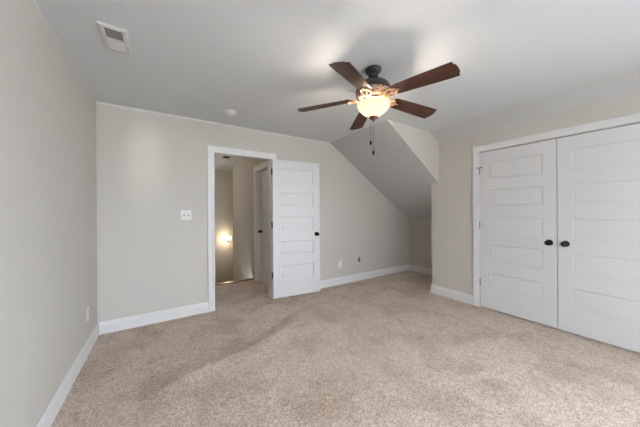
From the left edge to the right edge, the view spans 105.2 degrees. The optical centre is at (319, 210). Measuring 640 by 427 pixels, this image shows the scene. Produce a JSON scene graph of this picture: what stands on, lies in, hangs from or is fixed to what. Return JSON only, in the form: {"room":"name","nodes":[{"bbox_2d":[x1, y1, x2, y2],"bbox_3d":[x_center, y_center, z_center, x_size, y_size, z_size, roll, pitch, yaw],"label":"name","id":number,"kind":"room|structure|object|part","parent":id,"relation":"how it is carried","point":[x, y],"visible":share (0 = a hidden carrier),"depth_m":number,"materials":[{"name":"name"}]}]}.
{"room":"empty bedroom","nodes":[
{"label":"empty bedroom","id":0,"kind":"room"},
{"bbox_2d":[0,0,96,426],"bbox_3d":[-0.252,0.074,-0.832,0.120,2.500,8.309,0,0,-33],"label":"wall","id":1,"kind":"structure","parent":0,"point":[48,171],"depth_m":1.41,"materials":[{"name":"beige paint"}]},
{"bbox_2d":[34,0,95,100],"bbox_3d":[-0.206,-1.173,-0.798,0.006,0.006,8.069,0,0,-33],"label":"caulk line","id":2,"kind":"structure","parent":1,"relation":"attached to","point":[34,0],"depth_m":1.71,"materials":[{"name":"white paint"}]},
{"bbox_2d":[35,323,98,426],"bbox_3d":[-0.188,1.240,-0.796,0.015,0.135,8.069,0,0,-33],"label":"baseboard","id":3,"kind":"structure","parent":1,"relation":"attached to","point":[51,411],"depth_m":1.75,"materials":[{"name":"white paint"}]},
{"bbox_2d":[86,306,88,320],"bbox_3d":[-2.145,0.950,2.260,0.009,0.118,0.072,0,0,-33],"label":"wall outlet","id":4,"kind":"object","parent":1,"relation":"attached to","point":[87,309],"visible":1,"depth_m":2.24,"materials":[{"name":"white plastic"}]},
{"bbox_2d":[214,170,232,283],"bbox_3d":[-2.858,0.819,6.786,3.920,3.900,0.120,0,0,-33],"label":"wall","id":5,"kind":"structure","parent":0,"point":[223,180],"depth_m":6.83,"materials":[{"name":"paint"}]},
{"bbox_2d":[233,158,265,280],"bbox_3d":[-1.381,0.810,4.964,0.120,3.900,2.681,0,0,-33],"label":"wall","id":6,"kind":"structure","parent":0,"point":[243,189],"depth_m":5.25,"materials":[{"name":"paint"}]},
{"bbox_2d":[253,161,267,280],"bbox_3d":[-0.938,0.244,4.247,0.139,2.127,0.944,0,0,-33],"label":"door frame","id":7,"kind":"structure","parent":6,"relation":"attached to","point":[258,206],"depth_m":4.56,"materials":[{"name":"white paint"}]},
{"bbox_2d":[258,169,267,284],"bbox_3d":[-0.922,0.283,4.256,0.100,2.020,0.752,0,0,-33],"label":"door","id":8,"kind":"structure","parent":6,"relation":"in","point":[264,174],"depth_m":4.41,"materials":[{"name":"white paint"}]},
{"bbox_2d":[96,103,407,323],"bbox_3d":[-0.204,0.073,4.057,5.222,2.500,0.120,0,0,-33],"label":"wall","id":9,"kind":"structure","parent":0,"point":[151,168],"depth_m":3.00,"materials":[{"name":"beige paint"}]},
{"bbox_2d":[99,302,207,334],"bbox_3d":[-1.899,1.250,2.890,1.068,0.135,0.015,0,0,-33],"label":"baseboard","id":10,"kind":"structure","parent":9,"relation":"attached to","point":[114,325],"depth_m":2.84,"materials":[{"name":"white paint"}]},
{"bbox_2d":[181,210,191,219],"bbox_3d":[-1.663,0.050,3.043,0.118,0.118,0.019,0,0,-33],"label":"light switch","id":11,"kind":"object","parent":9,"relation":"attached to","point":[185,214],"visible":1,"depth_m":3.05,"materials":[{"name":"white plastic"}]},
{"bbox_2d":[96,101,329,143],"bbox_3d":[-1.095,-1.160,3.409,3.036,0.022,0.021,0,0,-33],"label":"caulk line","id":12,"kind":"structure","parent":9,"relation":"attached to","point":[98,102],"depth_m":3.13,"materials":[{"name":"white paint"}]},
{"bbox_2d":[207,145,275,311],"bbox_3d":[-1.088,0.226,3.481,0.953,2.165,0.139,0,0,-33],"label":"door frame","id":13,"kind":"structure","parent":9,"relation":"attached to","point":[211,150],"depth_m":3.22,"materials":[{"name":"white paint"}]},
{"bbox_2d":[271,159,319,298],"bbox_3d":[-0.356,0.264,3.749,0.778,2.037,0.165,0,0,-27],"label":"door","id":14,"kind":"structure","parent":9,"relation":"in","point":[295,224],"depth_m":3.72,"materials":[{"name":"white paint"}]},
{"bbox_2d":[320,264,408,288],"bbox_3d":[0.639,1.235,4.511,3.053,0.135,0.015,0,0,-33],"label":"baseboard","id":15,"kind":"structure","parent":9,"relation":"attached to","point":[376,273],"depth_m":4.59,"materials":[{"name":"white paint"}]},
{"bbox_2d":[35,0,639,170],"bbox_3d":[0.937,-1.228,2.146,5.342,0.150,12.040,0,0,-33],"label":"ceiling","id":16,"kind":"structure","parent":0,"point":[264,61],"depth_m":1.83,"materials":[{"name":"paint"}]},
{"bbox_2d":[96,21,131,54],"bbox_3d":[-1.392,-1.164,1.667,0.150,0.011,0.294,0,0,-33],"label":"ceiling vent","id":17,"kind":"object","parent":16,"relation":"in","point":[114,38],"visible":1,"depth_m":1.65,"materials":[{"name":"white metal"}]},
{"bbox_2d":[224,109,236,115],"bbox_3d":[-1.049,-1.144,2.871,0.138,0.054,0.138,0,0,-33],"label":"smoke detector","id":18,"kind":"object","parent":16,"relation":"attached to","point":[230,112],"visible":1,"depth_m":2.83,"materials":[{"name":"white plastic"}]},
{"bbox_2d":[298,62,459,154],"bbox_3d":[0.479,-0.823,2.027,1.253,0.716,1.249,0,0,-33],"label":"ceiling fan","id":19,"kind":"object","parent":16,"relation":"hanging from","point":[373,93],"visible":1,"depth_m":1.92,"materials":[{"name":"brown wood"}]},
{"bbox_3d":[0.034,-0.916,2.134,0.467,0.006,0.144,-5,11,13],"label":"blade","id":20,"kind":"part","parent":19,"relation":"part of","materials":[{"name":"brown wood"}]},
{"bbox_3d":[0.227,-0.917,1.677,0.144,0.006,0.467,13,12,29],"label":"blade","id":21,"kind":"part","parent":19,"relation":"part of","materials":[{"name":"brown wood"}]},
{"bbox_3d":[0.293,-0.918,2.078,0.181,0.039,0.094,-5,11,13],"label":"blade arm","id":22,"kind":"part","parent":19,"relation":"part of","materials":[{"name":"gold metal"}]},
{"bbox_3d":[0.410,-0.918,2.459,0.144,0.006,0.467,-12,-4,-6],"label":"blade","id":23,"kind":"part","parent":19,"relation":"part of","materials":[{"name":"brown wood"}]},
{"bbox_3d":[0.360,-0.919,1.905,0.094,0.039,0.181,13,12,29],"label":"blade arm","id":24,"kind":"part","parent":19,"relation":"part of","materials":[{"name":"gold metal"}]},
{"bbox_3d":[0.446,-0.837,2.038,0.271,0.118,0.271,0,0,-33],"label":"lamp shade","id":25,"kind":"part","parent":19,"relation":"part of","materials":[{"name":"beige glass"}]},
{"bbox_3d":[0.545,-0.920,1.916,0.094,0.039,0.181,16,-6,-41],"label":"blade arm","id":26,"kind":"part","parent":19,"relation":"part of","materials":[{"name":"gold metal"}]},
{"bbox_3d":[0.592,-0.920,2.095,0.181,0.039,0.094,5,-14,-23],"label":"blade arm","id":27,"kind":"part","parent":19,"relation":"part of","materials":[{"name":"gold metal"}]},
{"bbox_3d":[0.835,-0.920,2.202,0.467,0.006,0.144,5,-14,-23],"label":"blade","id":28,"kind":"part","parent":19,"relation":"part of","materials":[{"name":"brown wood"}]},
{"bbox_3d":[0.722,-0.920,1.719,0.144,0.006,0.467,16,-6,-41],"label":"blade","id":29,"kind":"part","parent":19,"relation":"part of","materials":[{"name":"brown wood"}]},
{"bbox_2d":[51,270,639,426],"bbox_3d":[1.680,1.351,1.006,5.342,0.182,9.335,0,0,-33],"label":"floor","id":30,"kind":"structure","parent":0,"point":[388,350],"depth_m":2.00,"materials":[{"name":"beige carpet"}]},
{"bbox_2d":[215,278,252,285],"bbox_3d":[-2.142,1.322,4.149,2.043,0.046,0.078,0,0,-33],"label":"stair nosing","id":31,"kind":"structure","parent":30,"relation":"attached to","point":[250,278],"depth_m":4.50,"materials":[{"name":"brown wood"}]},
{"bbox_2d":[331,120,437,219],"bbox_3d":[1.393,-0.503,4.259,2.067,1.366,1.262,0,0,-33],"label":"ceiling","id":32,"kind":"structure","parent":0,"point":[393,169],"depth_m":4.06,"materials":[{"name":"paint"}]},
{"bbox_2d":[387,120,438,182],"bbox_3d":[1.344,-0.809,3.473,1.142,0.754,0.012,0,0,-33],"label":"wall","id":33,"kind":"structure","parent":0,"point":[422,143],"depth_m":3.56,"materials":[{"name":"beige paint"}]},
{"bbox_2d":[408,219,431,268],"bbox_3d":[2.595,0.057,3.655,0.935,2.500,3.569,0,0,-33],"label":"wall","id":34,"kind":"structure","parent":0,"point":[419,230],"depth_m":5.10,"materials":[{"name":"beige paint"}]},
{"bbox_2d":[408,264,431,275],"bbox_3d":[2.238,1.225,4.857,0.015,0.135,1.152,0,0,-33],"label":"baseboard","id":35,"kind":"structure","parent":34,"relation":"attached to","point":[423,270],"depth_m":5.08,"materials":[{"name":"white paint"}]},
{"bbox_2d":[431,93,639,294],"bbox_3d":[3.708,0.050,0.942,0.110,2.500,7.037,0,0,-33],"label":"wall","id":36,"kind":"structure","parent":0,"point":[451,198],"depth_m":3.47,"materials":[{"name":"beige paint"}]},
{"bbox_2d":[431,284,472,304],"bbox_3d":[1.931,1.227,3.620,0.015,0.135,0.632,0,0,-33],"label":"baseboard","id":37,"kind":"structure","parent":36,"relation":"attached to","point":[456,295],"depth_m":3.59,"materials":[{"name":"white paint"}]},
{"bbox_2d":[477,139,557,328],"bbox_3d":[2.330,0.246,2.966,0.100,2.052,0.792,0,0,-33],"label":"door","id":38,"kind":"structure","parent":36,"relation":"in","point":[518,225],"depth_m":2.90,"materials":[{"name":"white paint"}]},
{"bbox_3d":[2.489,0.347,2.671,0.047,0.057,0.057,0,0,-33],"label":"knob","id":39,"kind":"part","parent":38,"relation":"part of","materials":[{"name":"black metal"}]},
{"bbox_2d":[472,112,639,306],"bbox_3d":[2.598,0.205,2.664,0.129,2.163,1.700,0,0,-33],"label":"door frame","id":40,"kind":"structure","parent":36,"relation":"attached to","point":[634,117],"depth_m":3.09,"materials":[{"name":"white paint"}]},
{"bbox_2d":[557,123,639,352],"bbox_3d":[2.754,0.243,2.304,0.100,2.052,0.769,0,0,-33],"label":"door","id":41,"kind":"structure","parent":36,"relation":"in","point":[598,172],"depth_m":2.38,"materials":[{"name":"white paint"}]},
{"bbox_3d":[2.558,0.347,2.561,0.047,0.057,0.057,0,0,-33],"label":"knob","id":42,"kind":"part","parent":41,"relation":"part of","materials":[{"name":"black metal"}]},
{"bbox_2d":[431,69,639,142],"bbox_3d":[3.579,-1.123,0.863,0.219,0.152,6.795,0,0,-33],"label":"ceiling","id":43,"kind":"structure","parent":0,"point":[626,84],"depth_m":2.60,"materials":[{"name":"paint"}]}
]}

